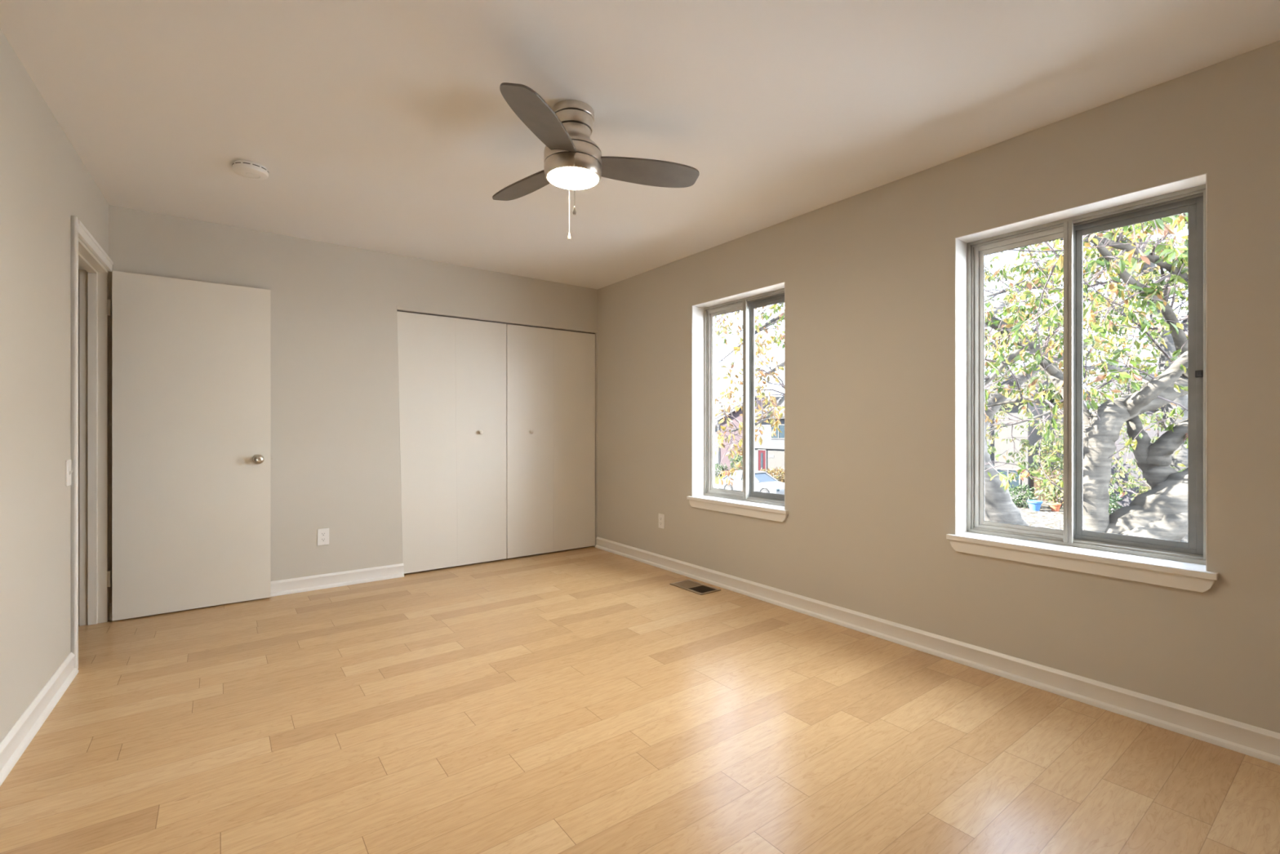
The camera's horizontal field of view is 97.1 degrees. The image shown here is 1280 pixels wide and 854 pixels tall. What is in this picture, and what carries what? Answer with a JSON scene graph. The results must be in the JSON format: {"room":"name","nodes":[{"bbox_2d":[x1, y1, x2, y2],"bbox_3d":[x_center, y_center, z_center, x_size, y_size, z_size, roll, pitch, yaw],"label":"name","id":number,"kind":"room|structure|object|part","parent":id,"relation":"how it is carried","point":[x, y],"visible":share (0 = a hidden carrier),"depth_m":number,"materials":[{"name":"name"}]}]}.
{"room":"empty bedroom","nodes":[
{"label":"empty bedroom","id":0,"kind":"room"},
{"bbox_2d":[0,28,108,742],"bbox_3d":[-1.025,-0.089,0.213,0.115,2.440,7.500,0,0,-35],"label":"wall","id":1,"kind":"structure","parent":0,"point":[44,182],"depth_m":2.14,"materials":[{"name":"beige paint"}]},
{"bbox_2d":[0,652,78,786],"bbox_3d":[-0.758,1.082,-0.046,0.030,0.098,6.469,0,0,-35],"label":"baseboard","id":2,"kind":"structure","parent":1,"relation":"attached to","point":[12,746],"depth_m":2.10,"materials":[{"name":"white paint"}]},
{"bbox_2d":[65,459,73,485],"bbox_3d":[-2.581,0.204,2.560,0.018,0.116,0.072,0,0,-35],"label":"light switch","id":3,"kind":"object","parent":1,"relation":"attached to","point":[68,463],"visible":1,"depth_m":2.54,"materials":[{"name":"white plastic"}]},
{"bbox_2d":[71,215,113,668],"bbox_3d":[-2.911,0.077,2.932,0.139,2.107,0.882,0,0,-35],"label":"door frame","id":4,"kind":"structure","parent":1,"relation":"attached to","point":[94,303],"depth_m":3.24,"materials":[{"name":"white paint"}]},
{"bbox_3d":[-2.627,0.077,2.628,0.021,2.107,0.058,0,0,-35],"label":"casing","id":5,"kind":"part","parent":4,"relation":"part of","materials":[{"name":"white paint"}]},
{"bbox_3d":[-2.879,-0.947,2.990,0.021,0.058,0.824,0,0,-35],"label":"head casing","id":6,"kind":"part","parent":4,"relation":"part of","materials":[{"name":"white paint"}]},
{"bbox_2d":[78,204,597,624],"bbox_3d":[-2.322,-0.089,3.994,4.700,2.440,0.120,0,0,-37],"label":"wall","id":7,"kind":"structure","parent":0,"point":[335,431],"depth_m":4.02,"materials":[{"name":"beige paint"}]},
{"bbox_2d":[111,271,272,621],"bbox_3d":[-2.739,0.105,3.498,0.783,2.033,0.103,0,0,-37],"label":"door","id":8,"kind":"structure","parent":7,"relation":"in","point":[191,360],"depth_m":3.48,"materials":[{"name":"white paint"}]},
{"bbox_3d":[-2.478,0.206,3.671,0.065,0.065,0.066,0,0,-37],"label":"knob","id":9,"kind":"part","parent":8,"relation":"part of","materials":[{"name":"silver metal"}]},
{"bbox_2d":[109,563,404,621],"bbox_3d":[-2.454,1.082,3.805,1.641,0.098,0.026,0,0,-37],"label":"baseboard","id":10,"kind":"structure","parent":7,"relation":"attached to","point":[293,585],"depth_m":4.01,"materials":[{"name":"white paint"}]},
{"bbox_2d":[317,528,328,545],"bbox_3d":[-2.232,0.769,3.981,0.072,0.116,0.008,0,0,-37],"label":"wall outlet","id":11,"kind":"object","parent":7,"relation":"attached to","point":[323,533],"visible":1,"depth_m":3.98,"materials":[{"name":"white plastic"}]},
{"bbox_2d":[396,311,506,573],"bbox_3d":[-1.489,0.117,4.551,0.882,2.001,0.062,0,0,-37],"label":"door","id":12,"kind":"structure","parent":7,"relation":"in","point":[452,371],"depth_m":4.54,"materials":[{"name":"paint"}]},
{"bbox_2d":[396,306,597,333],"bbox_3d":[-1.139,-0.905,4.835,1.794,0.033,0.066,0,0,-37],"label":"trim","id":13,"kind":"structure","parent":7,"relation":"attached to","point":[401,308],"depth_m":4.72,"materials":[{"name":"beige paint"}]},
{"bbox_2d":[506,324,595,558],"bbox_3d":[-0.777,0.117,5.082,0.884,2.001,0.062,0,0,-37],"label":"door","id":14,"kind":"structure","parent":7,"relation":"in","point":[550,373],"depth_m":5.07,"materials":[{"name":"paint"}]},
{"bbox_2d":[0,546,1279,853],"bbox_3d":[-0.211,1.231,1.346,4.920,0.200,8.450,0,0,-37],"label":"floor","id":15,"kind":"structure","parent":0,"point":[579,700],"depth_m":2.02,"materials":[{"name":"brown wood"}]},
{"bbox_2d":[669,579,720,595],"bbox_3d":[0.389,1.128,4.002,0.188,0.006,0.332,0,0,-37],"label":"floor vent","id":16,"kind":"object","parent":15,"relation":"in","point":[691,585],"visible":1,"depth_m":3.99,"materials":[{"name":"brown metal"}]},
{"bbox_2d":[0,0,1279,288],"bbox_3d":[-0.211,-1.409,1.346,4.920,0.200,8.450,0,0,-37],"label":"ceiling","id":17,"kind":"structure","parent":0,"point":[382,126],"depth_m":2.25,"materials":[{"name":"white paint"}]},
{"bbox_2d":[231,160,268,179],"bbox_3d":[-1.951,-1.287,2.831,0.152,0.042,0.152,0,0,-37],"label":"smoke detector","id":18,"kind":"object","parent":17,"relation":"attached to","point":[244,168],"visible":1,"depth_m":2.80,"materials":[{"name":"white plastic"}]},
{"bbox_3d":[-1.951,-1.304,2.831,0.140,0.010,0.140,0,0,-37],"label":"mounting plate","id":19,"kind":"part","parent":18,"relation":"part of","materials":[{"name":"white plastic"}]},
{"bbox_2d":[492,82,699,239],"bbox_3d":[-0.295,-1.064,2.432,0.972,0.490,0.926,0,0,-37],"label":"ceiling fan","id":20,"kind":"object","parent":17,"relation":"hanging from","point":[572,161],"visible":1,"depth_m":2.28,"materials":[{"name":"silver metal"}]},
{"bbox_3d":[-0.506,-1.098,2.561,0.465,0.043,0.158,0,0,44],"label":"blade","id":21,"kind":"part","parent":20,"relation":"part of","materials":[{"name":"brown wood"}]},
{"bbox_3d":[-0.353,-1.098,2.033,0.158,0.043,0.465,0,0,14],"label":"blade","id":22,"kind":"part","parent":20,"relation":"part of","materials":[{"name":"brown wood"}]},
{"bbox_3d":[-0.308,-0.962,2.462,0.002,0.226,0.002,0,0,-37],"label":"pull chain","id":23,"kind":"part","parent":20,"relation":"part of","materials":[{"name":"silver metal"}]},
{"bbox_3d":[0.028,-1.098,2.430,0.465,0.043,0.158,0,0,-16],"label":"blade","id":24,"kind":"part","parent":20,"relation":"part of","materials":[{"name":"brown wood"}]},
{"bbox_2d":[597,40,1279,733],"bbox_3d":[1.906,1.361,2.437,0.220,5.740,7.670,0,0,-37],"label":"wall","id":25,"kind":"structure","parent":0,"point":[868,276],"depth_m":2.80,"materials":[{"name":"beige paint"}]},
{"bbox_2d":[658,513,664,528],"bbox_3d":[0.172,0.756,4.572,0.008,0.116,0.072,0,0,-37],"label":"wall outlet","id":26,"kind":"object","parent":25,"relation":"attached to","point":[661,517],"visible":1,"depth_m":4.57,"materials":[{"name":"white plastic"}]},
{"bbox_2d":[687,281,788,521],"bbox_3d":[0.746,-0.163,3.995,0.278,1.522,0.935,0,0,-37],"label":"window","id":27,"kind":"structure","parent":25,"relation":"in","point":[748,502],"depth_m":4.14,"materials":[{"name":"white paint"}]},
{"bbox_3d":[0.648,-0.201,4.187,0.020,1.401,0.408,0,0,-37],"label":"sash","id":28,"kind":"part","parent":27,"relation":"part of","materials":[{"name":"metal"}]},
{"bbox_3d":[0.694,0.532,3.957,0.148,0.024,0.935,0,0,-37],"label":"sill","id":29,"kind":"part","parent":27,"relation":"part of","materials":[{"name":"white paint"}]},
{"bbox_3d":[0.915,-0.201,3.882,0.022,1.401,0.449,0,0,-37],"label":"sash","id":30,"kind":"part","parent":27,"relation":"part of","materials":[{"name":"metal"}]},
{"bbox_2d":[595,537,1279,764],"bbox_3d":[1.798,1.082,2.376,0.026,0.098,7.400,0,0,-37],"label":"baseboard","id":31,"kind":"structure","parent":25,"relation":"attached to","point":[1249,740],"depth_m":2.53,"materials":[{"name":"white paint"}]},
{"bbox_2d":[946,173,1218,592],"bbox_3d":[1.885,-0.163,2.467,0.278,1.522,0.935,0,0,-37],"label":"window","id":32,"kind":"structure","parent":25,"relation":"in","point":[1159,562],"depth_m":2.48,"materials":[{"name":"white paint"}]},
{"bbox_3d":[1.787,-0.201,2.659,0.020,1.401,0.408,0,0,-37],"label":"sash","id":33,"kind":"part","parent":32,"relation":"part of","materials":[{"name":"metal"}]},
{"bbox_3d":[1.833,0.532,2.428,0.148,0.024,0.935,0,0,-37],"label":"sill","id":34,"kind":"part","parent":32,"relation":"part of","materials":[{"name":"white paint"}]},
{"bbox_3d":[2.054,-0.201,2.354,0.022,1.401,0.449,0,0,-37],"label":"sash","id":35,"kind":"part","parent":32,"relation":"part of","materials":[{"name":"metal"}]},
{"label":"outside","id":36,"kind":"structure","parent":0,"visible":0},
{"bbox_3d":[26.802,4.181,44.336,89.780,0.300,150.000,0,0,-37],"label":"ground","id":37,"kind":"structure","parent":36,"visible":0},
{"bbox_2d":[715,408,724,467],"bbox_3d":[8.658,1.031,60.964,9.000,6.000,10.050,0,0,-37],"label":"house","id":38,"kind":"structure","parent":37,"relation":"on","point":[716,411],"depth_m":55.86,"materials":[{"name":"grey"}]},
{"bbox_2d":[715,395,782,471],"bbox_3d":[11.910,0.601,53.940,8.580,6.860,4.900,0,0,-37],"label":"brick house","id":39,"kind":"structure","parent":37,"relation":"on","point":[721,452],"depth_m":52.11,"materials":[{"name":"white"}]},
{"bbox_2d":[715,471,784,484],"bbox_3d":[2.893,4.016,50.961,8.600,0.030,30.800,0,0,-37],"label":"lawn","id":40,"kind":"structure","parent":37,"relation":"on","point":[716,477],"depth_m":44.16,"materials":[{"name":"green plant"}]},
{"bbox_2d":[715,462,728,476],"bbox_3d":[6.464,3.511,46.611,1.711,1.235,1.764,0,0,-37],"label":"shrub","id":41,"kind":"object","parent":40,"relation":"on","point":[717,465],"visible":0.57,"depth_m":46.12,"materials":[{"name":"green plant"}]},
{"bbox_2d":[728,453,742,470],"bbox_3d":[8.069,3.042,45.222,2.030,2.288,1.888,0,0,-37],"label":"shrub","id":42,"kind":"object","parent":40,"relation":"on","point":[738,456],"visible":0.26,"depth_m":44.98,"materials":[{"name":"green plant"}]},
{"bbox_2d":[759,466,784,482],"bbox_3d":[9.893,3.514,41.108,3.174,1.366,3.083,0,0,10],"label":"hedge","id":43,"kind":"object","parent":40,"relation":"on","point":[781,478],"visible":0.41,"depth_m":40.70,"materials":[{"name":"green plant"}]},
{"bbox_2d":[718,470,784,494],"bbox_3d":[6.774,3.299,33.037,1.784,1.465,4.540,0,0,-37],"label":"car","id":44,"kind":"object","parent":37,"relation":"on","point":[764,482],"visible":0.44,"depth_m":32.62,"materials":[{"name":"grey paint"}]},
{"bbox_2d":[754,397,784,475],"bbox_3d":[14.611,-0.219,48.376,9.500,8.500,7.050,0,0,-37],"label":"townhouse","id":45,"kind":"structure","parent":37,"relation":"on","point":[771,454],"depth_m":47.18,"materials":[{"name":"beige paint"}]},
{"bbox_3d":[10.334,2.911,47.789,0.060,2.000,0.820,0,0,-37],"label":"door","id":46,"kind":"part","parent":45,"relation":"part of","materials":[{"name":"red paint"}]},
{"bbox_3d":[10.304,2.831,47.766,0.025,1.400,0.220,0,0,-37],"label":"door glass","id":47,"kind":"part","parent":45,"relation":"part of","materials":[{"name":"blue"}]},
{"bbox_3d":[10.326,2.881,47.783,0.080,2.100,0.980,0,0,-37],"label":"door frame","id":48,"kind":"part","parent":45,"relation":"part of","materials":[{"name":"red"}]},
{"bbox_3d":[11.499,1.656,46.150,0.150,0.190,6.800,0,0,-37],"label":"belt trim","id":49,"kind":"part","parent":45,"relation":"part of","materials":[{"name":"grey paint"}]},
{"bbox_3d":[11.375,0.331,46.307,0.018,1.060,1.460,0,0,-37],"label":"pane","id":50,"kind":"part","parent":45,"relation":"part of","materials":[{"name":"clear glass"}]},
{"bbox_2d":[715,236,1172,525],"bbox_3d":[3.542,0.231,8.834,6.817,7.738,4.499,0,0,-3],"label":"leaning tree","id":51,"kind":"object","parent":37,"relation":"on","point":[999,506],"visible":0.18,"depth_m":8.12,"materials":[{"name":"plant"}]},
{"bbox_2d":[984,372,1063,499],"bbox_3d":[21.733,0.331,37.565,9.000,7.400,10.200,0,0,-37],"label":"house","id":52,"kind":"structure","parent":37,"relation":"on","point":[1001,446],"depth_m":31.97,"materials":[{"name":"beige paint"}]},
{"bbox_3d":[20.863,2.921,32.021,0.018,1.040,1.110,0,0,-37],"label":"pane","id":53,"kind":"part","parent":52,"relation":"part of","materials":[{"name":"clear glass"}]},
{"bbox_2d":[1031,468,1063,501],"bbox_3d":[22.720,3.136,29.975,0.110,1.710,3.450,0,0,-37],"label":"fence","id":54,"kind":"object","parent":37,"relation":"on","point":[1033,483],"visible":0.12,"depth_m":30.97,"materials":[{"name":"brown wood"}]},
{"bbox_2d":[1015,499,1115,529],"bbox_3d":[16.448,4.016,25.580,15.200,0.030,16.700,0,0,-37],"label":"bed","id":55,"kind":"object","parent":37,"relation":"on","point":[1045,517],"depth_m":25.24,"materials":[{"name":"white"}]},
{"bbox_2d":[1008,482,1038,507],"bbox_3d":[19.142,3.451,28.585,1.644,1.354,1.783,0,0,-37],"label":"shrub","id":56,"kind":"object","parent":55,"relation":"on","point":[1020,503],"visible":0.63,"depth_m":28.34,"materials":[{"name":"green plant"}]},
{"bbox_2d":[1026,499,1042,511],"bbox_3d":[19.053,3.769,27.273,0.621,0.483,0.621,0,0,-37],"label":"flower pot","id":57,"kind":"object","parent":55,"relation":"on","point":[1034,505],"visible":0.99,"depth_m":27.09,"materials":[{"name":"blue ceramic"}]},
{"bbox_2d":[1029,422,1063,509],"bbox_3d":[20.613,1.939,27.876,2.138,4.466,2.354,0,0,-37],"label":"climbing shrub","id":58,"kind":"object","parent":55,"relation":"on","point":[1042,445],"visible":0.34,"depth_m":27.86,"materials":[{"name":"green plant"}]},
{"bbox_2d":[1048,502,1061,511],"bbox_3d":[19.922,3.822,27.110,0.486,0.378,0.486,0,0,-37],"label":"flower pot","id":59,"kind":"object","parent":55,"relation":"on","point":[1054,506],"visible":1,"depth_m":26.97,"materials":[{"name":"brown ceramic"}]},
{"bbox_2d":[1108,484,1123,515],"bbox_3d":[19.675,3.200,24.491,2.114,1.865,1.836,0,0,-37],"label":"evergreen shrub","id":60,"kind":"object","parent":55,"relation":"on","point":[1112,502],"visible":0.16,"depth_m":24.04,"materials":[{"name":"green plant"}]},
{"bbox_2d":[984,220,1187,542],"bbox_3d":[8.495,-0.833,10.653,5.606,9.741,6.144,0,0,-43],"label":"tree","id":61,"kind":"object","parent":37,"relation":"on","point":[1181,457],"visible":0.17,"depth_m":10.51,"materials":[{"name":"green plant"}]},
{"bbox_2d":[1095,364,1165,510],"bbox_3d":[29.926,0.381,24.900,9.000,7.300,13.500,0,0,-37],"label":"brick house","id":62,"kind":"structure","parent":37,"relation":"on","point":[1126,498],"depth_m":27.11,"materials":[{"name":"white"}]},
{"bbox_3d":[9.161,4.016,-3.112,4.780,0.030,65.000,0,0,-37],"label":"mulch bed","id":63,"kind":"object","parent":37,"relation":"on","visible":0},
{"bbox_2d":[715,212,1187,541],"bbox_3d":[3.999,0.347,5.748,7.600,7.398,4.956,0,0,9],"label":"cherry tree","id":64,"kind":"object","parent":63,"relation":"on","point":[1161,512],"visible":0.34,"depth_m":5.44,"materials":[{"name":"green plant"}]}
]}

